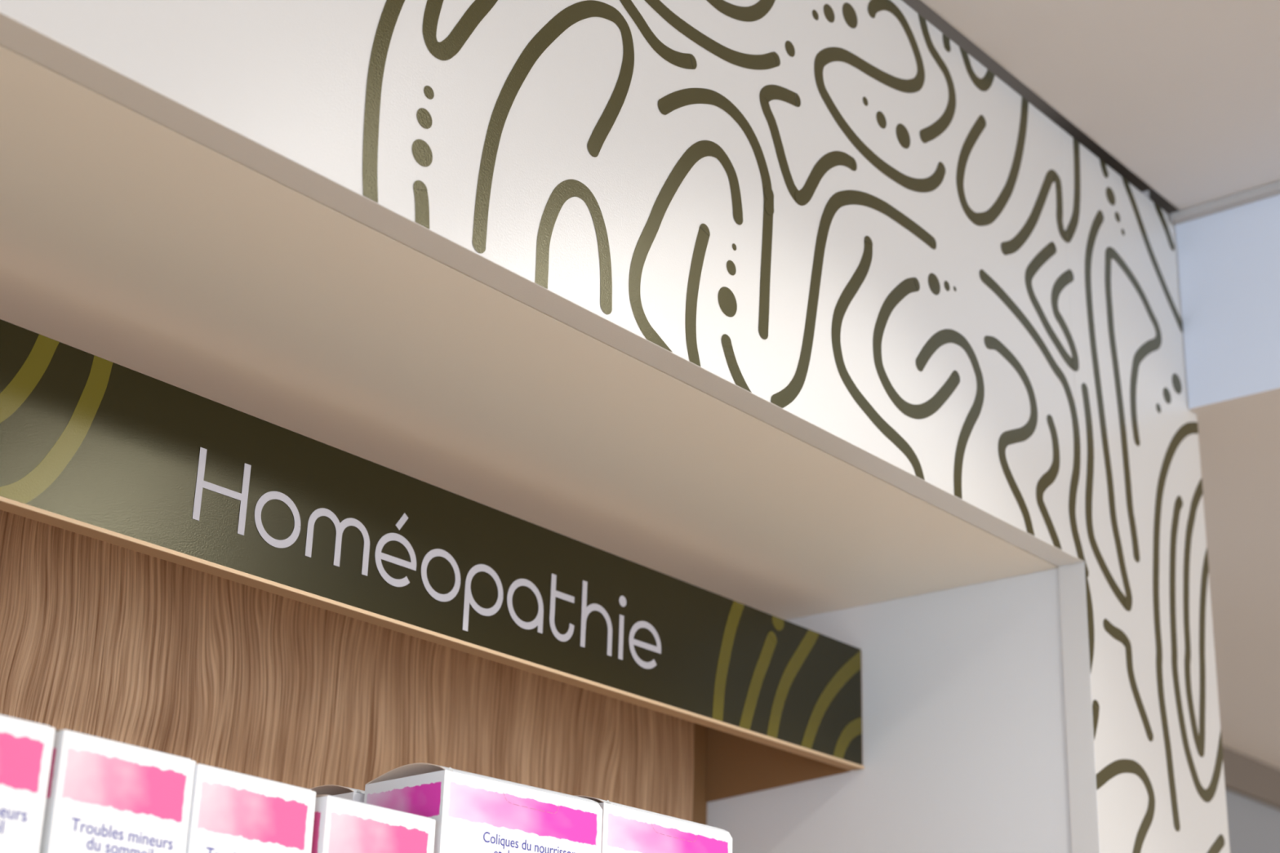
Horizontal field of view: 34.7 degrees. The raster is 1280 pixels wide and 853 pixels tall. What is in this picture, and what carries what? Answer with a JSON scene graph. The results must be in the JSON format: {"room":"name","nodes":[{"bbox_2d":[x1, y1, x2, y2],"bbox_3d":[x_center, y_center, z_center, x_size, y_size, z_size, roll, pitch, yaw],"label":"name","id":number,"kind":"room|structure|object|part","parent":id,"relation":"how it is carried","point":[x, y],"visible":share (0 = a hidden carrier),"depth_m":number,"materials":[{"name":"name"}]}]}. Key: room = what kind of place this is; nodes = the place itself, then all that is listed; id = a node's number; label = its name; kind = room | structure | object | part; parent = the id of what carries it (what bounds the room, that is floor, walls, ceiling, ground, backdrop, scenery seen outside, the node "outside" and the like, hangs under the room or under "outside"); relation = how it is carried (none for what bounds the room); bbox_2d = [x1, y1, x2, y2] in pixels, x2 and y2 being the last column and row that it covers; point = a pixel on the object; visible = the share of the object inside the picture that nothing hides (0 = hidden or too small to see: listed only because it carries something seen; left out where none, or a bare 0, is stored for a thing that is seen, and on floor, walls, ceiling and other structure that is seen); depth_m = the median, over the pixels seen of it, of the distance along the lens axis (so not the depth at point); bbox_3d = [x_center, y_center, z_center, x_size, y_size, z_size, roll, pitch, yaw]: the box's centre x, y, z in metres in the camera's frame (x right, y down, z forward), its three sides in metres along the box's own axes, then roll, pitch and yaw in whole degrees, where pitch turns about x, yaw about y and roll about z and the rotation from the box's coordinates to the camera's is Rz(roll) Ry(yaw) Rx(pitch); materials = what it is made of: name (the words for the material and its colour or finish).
{"room":"pharmacy","nodes":[
{"label":"pharmacy","id":0,"kind":"room"},
{"bbox_2d":[902,0,1279,215],"bbox_3d":[0.355,-1.367,-1.135,5.100,0.060,5.042,-15,-27,37],"label":"ceiling","id":1,"kind":"structure","parent":0,"point":[1184,95],"depth_m":1.60,"materials":[{"name":"white paint"}]},
{"bbox_2d":[1169,181,1279,224],"bbox_3d":[2.198,-0.661,0.454,4.498,0.007,0.012,-15,-27,37],"label":"trim","id":2,"kind":"structure","parent":1,"relation":"attached to","point":[1272,189],"depth_m":1.78,"materials":[{"name":"grey"}]},
{"bbox_2d":[1142,191,1279,769],"bbox_3d":[3.256,0.035,2.009,5.053,0.243,3.957,-15,-27,37],"label":"wall","id":3,"kind":"structure","parent":0,"point":[1228,260],"depth_m":1.82,"materials":[{"name":"grey paint"}]},
{"bbox_2d":[1225,789,1279,852],"bbox_3d":[1.249,1.630,3.202,0.146,2.344,3.900,-15,-27,37],"label":"wall","id":4,"kind":"structure","parent":0,"point":[1254,826],"depth_m":3.00,"materials":[{"name":"grey paint"}]},
{"bbox_2d":[1222,745,1279,809],"bbox_3d":[1.337,0.718,3.501,0.012,0.058,3.900,-15,-27,37],"label":"trim","id":5,"kind":"structure","parent":4,"relation":"attached to","point":[1245,775],"depth_m":3.01,"materials":[{"name":"brown paint"}]},
{"bbox_3d":[1.059,1.588,-0.205,6.400,0.050,9.000,-15,-27,37],"label":"floor","id":6,"kind":"structure","parent":0,"visible":0},
{"bbox_2d":[0,44,1071,852],"bbox_3d":[-0.460,0.772,0.633,0.354,1.992,1.961,-15,-27,37],"label":"display cabinet","id":7,"kind":"object","parent":6,"relation":"on","point":[127,240],"visible":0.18,"depth_m":1.35,"materials":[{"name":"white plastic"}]},
{"bbox_2d":[0,714,55,852],"bbox_3d":[-0.307,0.185,0.871,0.064,0.126,0.076,-15,-27,37],"label":"box","id":8,"kind":"object","parent":7,"relation":"on","point":[26,747],"visible":1,"depth_m":0.88,"materials":[{"name":"white cardboard"}]},
{"bbox_2d":[39,728,195,852],"bbox_3d":[-0.258,0.209,0.927,0.064,0.126,0.076,-14,-26,35],"label":"box","id":9,"kind":"object","parent":7,"relation":"on","point":[104,795],"visible":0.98,"depth_m":0.92,"materials":[{"name":"white cardboard"}]},
{"bbox_2d":[186,763,315,852],"bbox_3d":[-0.210,0.232,0.981,0.064,0.124,0.076,-14,-26,36],"label":"box","id":10,"kind":"object","parent":7,"relation":"on","point":[232,811],"visible":0.7,"depth_m":0.97,"materials":[{"name":"white cardboard"}]},
{"bbox_2d":[309,784,364,803],"bbox_3d":[-0.143,0.288,1.156,0.066,0.150,0.118,-17,-28,40],"label":"box","id":11,"kind":"object","parent":7,"relation":"on","point":[338,791],"visible":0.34,"depth_m":1.14,"materials":[{"name":"white cardboard"}]},
{"bbox_3d":[-0.599,0.801,0.717,0.012,1.952,1.919,-15,-27,37],"label":"panel","id":12,"kind":"part","parent":7,"relation":"part of","materials":[{"name":"brown wood"}]},
{"bbox_2d":[311,795,435,852],"bbox_3d":[-0.157,0.256,1.037,0.064,0.123,0.076,-15,-27,37],"label":"box","id":13,"kind":"object","parent":7,"relation":"on","point":[340,825],"visible":0.7,"depth_m":1.03,"materials":[{"name":"white"}]},
{"bbox_2d":[0,319,864,802],"bbox_3d":[-0.504,-0.038,0.996,0.158,0.108,1.943,-15,-27,37],"label":"sign","id":14,"kind":"object","parent":7,"relation":"attached to","point":[91,446],"visible":1,"depth_m":1.28,"materials":[{"name":"brown"}]},
{"bbox_2d":[364,763,602,852],"bbox_3d":[-0.088,0.271,1.114,0.066,0.155,0.118,-18,-28,41],"label":"box","id":15,"kind":"object","parent":7,"relation":"on","point":[472,812],"visible":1,"depth_m":1.10,"materials":[{"name":"white cardboard"}]},
{"bbox_2d":[0,0,1084,566],"bbox_3d":[-0.290,-0.354,0.931,0.023,0.372,1.940,-15,-27,37],"label":"panel","id":16,"kind":"object","parent":7,"relation":"attached to","point":[830,222],"visible":1,"depth_m":1.27,"materials":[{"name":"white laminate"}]},
{"bbox_2d":[573,795,732,852],"bbox_3d":[-0.009,0.307,1.206,0.066,0.159,0.118,-16,-27,38],"label":"box","id":17,"kind":"object","parent":7,"relation":"on","point":[624,828],"visible":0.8,"depth_m":1.20,"materials":[{"name":"white"}]},
{"bbox_3d":[0.163,1.067,1.318,0.354,1.972,0.018,-15,-27,37],"label":"panel","id":18,"kind":"part","parent":7,"relation":"part of","materials":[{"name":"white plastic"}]},
{"bbox_2d":[1057,128,1230,852],"bbox_3d":[0.239,0.920,1.448,0.378,2.345,0.220,-15,-27,37],"label":"panel","id":19,"kind":"object","parent":6,"relation":"on","point":[1144,738],"visible":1,"depth_m":1.63,"materials":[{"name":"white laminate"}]}
]}

